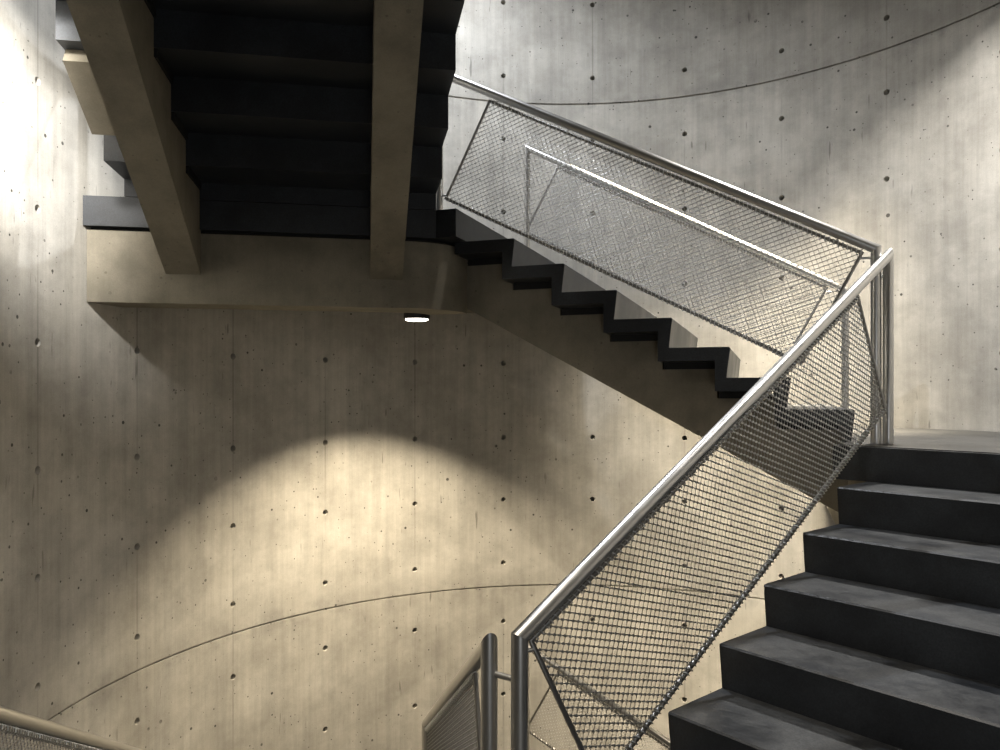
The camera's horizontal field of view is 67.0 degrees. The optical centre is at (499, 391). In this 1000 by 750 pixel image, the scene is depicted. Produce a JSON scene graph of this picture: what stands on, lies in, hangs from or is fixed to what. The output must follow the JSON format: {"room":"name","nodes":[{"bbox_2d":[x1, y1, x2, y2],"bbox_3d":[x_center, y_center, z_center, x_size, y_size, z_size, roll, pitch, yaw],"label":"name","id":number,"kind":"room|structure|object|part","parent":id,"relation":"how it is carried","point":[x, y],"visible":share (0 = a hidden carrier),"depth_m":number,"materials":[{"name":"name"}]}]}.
{"room":"stairwell","nodes":[
{"label":"stairwell","id":0,"kind":"room"},
{"bbox_2d":[0,0,999,749],"bbox_3d":[0.572,-0.526,3.857,6.319,10.600,5.896,0,0,0],"label":"wall","id":1,"kind":"structure","parent":0,"point":[221,529],"depth_m":5.71,"materials":[{"name":"concrete"}]},
{"bbox_2d":[83,195,506,314],"bbox_3d":[-0.937,-0.778,5.311,1.919,0.575,3.210,0,0,20],"label":"stair landing","id":2,"kind":"structure","parent":1,"relation":"attached to","point":[255,256],"depth_m":4.29,"materials":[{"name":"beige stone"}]},
{"bbox_2d":[56,0,464,279],"bbox_3d":[-1.021,-1.438,3.232,1.700,1.567,2.192,0,0,-10],"label":"flight","id":3,"kind":"object","parent":2,"relation":"on","point":[301,102],"visible":1,"depth_m":3.55,"materials":[{"name":"black stone"}]},
{"bbox_2d":[404,313,429,321],"bbox_3d":[-0.567,-0.577,5.150,0.180,0.179,0.180,0,0,0],"label":"recessed light","id":4,"kind":"object","parent":2,"relation":"attached to","point":[417,317],"visible":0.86,"depth_m":5.08,"materials":[{"name":"grey"}]},
{"bbox_2d":[528,643,670,749],"bbox_3d":[1.302,3.097,5.617,2.357,2.234,0.050,0,0,20],"label":"stair railing","id":5,"kind":"object","parent":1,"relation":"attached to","point":[662,738],"visible":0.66,"depth_m":5.86,"materials":[{"name":"silver metal"}]},
{"bbox_3d":[0.214,2.436,6.004,0.050,0.916,0.050,0,0,0],"label":"post","id":6,"kind":"part","parent":5,"relation":"part of","materials":[{"name":"silver metal"}]},
{"bbox_2d":[827,426,999,524],"bbox_3d":[2.732,0.541,3.923,1.893,0.575,3.284,0,0,21],"label":"stair landing","id":7,"kind":"structure","parent":1,"relation":"attached to","point":[967,460],"depth_m":3.42,"materials":[{"name":"black stone"}]},
{"bbox_2d":[455,238,854,511],"bbox_3d":[1.027,-0.118,4.933,2.192,1.567,1.594,0,0,20],"label":"flight","id":8,"kind":"object","parent":7,"relation":"on","point":[656,363],"visible":0.87,"depth_m":4.36,"materials":[{"name":"concrete"}]},
{"bbox_2d":[436,74,881,443],"bbox_3d":[0.749,-0.855,4.147,2.420,2.218,0.050,0,0,20],"label":"stair railing","id":9,"kind":"object","parent":8,"relation":"attached to","point":[875,250],"visible":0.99,"depth_m":4.08,"materials":[{"name":"silver metal"}]},
{"bbox_3d":[-0.368,-1.515,4.545,0.050,0.899,0.050,0,0,0],"label":"post","id":10,"kind":"part","parent":9,"relation":"part of","materials":[{"name":"silver metal"}]},
{"bbox_3d":[0.741,-0.928,4.150,2.284,1.584,0.017,0,0,20],"label":"panel frame","id":11,"kind":"part","parent":9,"relation":"part of","materials":[{"name":"silver metal"}]},
{"bbox_3d":[0.750,-1.330,4.147,2.422,1.270,0.050,0,0,20],"label":"handrail","id":12,"kind":"part","parent":9,"relation":"part of","materials":[{"name":"silver metal"}]},
{"bbox_3d":[1.867,-0.236,3.749,0.050,0.979,0.050,0,0,0],"label":"post","id":13,"kind":"part","parent":9,"relation":"part of","materials":[{"name":"silver metal"}]},
{"bbox_2d":[524,143,848,407],"bbox_3d":[1.302,-0.863,5.617,2.357,2.234,0.050,0,0,20],"label":"stair railing","id":14,"kind":"object","parent":7,"relation":"on","point":[526,241],"visible":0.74,"depth_m":5.60,"materials":[{"name":"silver metal"}]},
{"bbox_3d":[0.214,-1.524,6.004,0.050,0.916,0.050,0,0,0],"label":"post","id":15,"kind":"part","parent":14,"relation":"part of","materials":[{"name":"silver metal"}]},
{"bbox_3d":[1.244,-1.000,5.638,2.221,1.543,0.017,0,0,20],"label":"panel frame","id":16,"kind":"part","parent":14,"relation":"part of","materials":[{"name":"silver metal"}]},
{"bbox_3d":[1.302,-1.337,5.617,2.359,1.290,0.050,0,0,20],"label":"handrail","id":17,"kind":"part","parent":14,"relation":"part of","materials":[{"name":"silver metal"}]},
{"bbox_3d":[2.390,-0.234,5.230,0.050,0.976,0.050,0,0,0],"label":"post","id":18,"kind":"part","parent":14,"relation":"part of","materials":[{"name":"silver metal"}]},
{"bbox_3d":[0.500,1.724,0.348,5.800,0.300,4.095,0,0,0],"label":"floor","id":19,"kind":"structure","parent":0,"visible":0},
{"bbox_2d":[0,706,141,749],"bbox_3d":[-1.799,1.807,3.098,0.050,2.174,2.365,0,0,-10],"label":"stair railing","id":20,"kind":"object","parent":19,"relation":"on","point":[12,722],"visible":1,"depth_m":2.92,"materials":[{"name":"silver metal"}]},
{"bbox_3d":[-1.787,1.745,3.032,0.017,1.610,2.232,0,0,-10],"label":"panel frame","id":21,"kind":"part","parent":20,"relation":"part of","materials":[{"name":"silver metal"}]},
{"bbox_2d":[422,633,510,749],"bbox_3d":[-0.226,1.796,3.270,0.093,2.197,2.293,0,0,-12],"label":"stair railing","id":22,"kind":"object","parent":19,"relation":"on","point":[440,725],"visible":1,"depth_m":2.56,"materials":[{"name":"silver metal"}]},
{"bbox_3d":[-0.429,2.398,4.374,0.050,0.992,0.050,0,0,0],"label":"post","id":23,"kind":"part","parent":22,"relation":"part of","materials":[{"name":"silver metal"}]},
{"bbox_3d":[-0.223,1.691,3.252,0.017,1.546,2.165,0,0,-10],"label":"panel frame","id":24,"kind":"part","parent":22,"relation":"part of","materials":[{"name":"silver metal"}]},
{"bbox_3d":[-0.230,1.314,3.290,0.050,1.236,2.253,0,0,-10],"label":"handrail","id":25,"kind":"part","parent":22,"relation":"part of","materials":[{"name":"silver metal"}]},
{"bbox_3d":[-0.031,1.135,2.207,0.050,0.878,0.050,0,0,0],"label":"post","id":26,"kind":"part","parent":22,"relation":"part of","materials":[{"name":"silver metal"}]},
{"bbox_2d":[668,482,999,749],"bbox_3d":[1.458,1.202,2.259,2.192,1.567,1.594,0,0,-40],"label":"flight","id":27,"kind":"object","parent":19,"relation":"on","point":[888,636],"visible":0.99,"depth_m":2.61,"materials":[{"name":"black stone"}]},
{"bbox_2d":[511,248,893,749],"bbox_3d":[0.983,0.430,2.942,2.494,2.289,0.061,0,0,-40],"label":"stair railing","id":28,"kind":"object","parent":27,"relation":"attached to","point":[535,624],"visible":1,"depth_m":2.73,"materials":[{"name":"silver metal"}]},
{"bbox_3d":[0.056,1.128,2.146,0.050,0.893,0.050,0,0,0],"label":"post","id":29,"kind":"part","parent":28,"relation":"part of","materials":[{"name":"silver metal"}]},
{"bbox_3d":[1.917,-0.230,3.730,0.050,0.968,0.050,0,0,0],"label":"post","id":30,"kind":"part","parent":28,"relation":"part of","materials":[{"name":"silver metal"}]}
]}

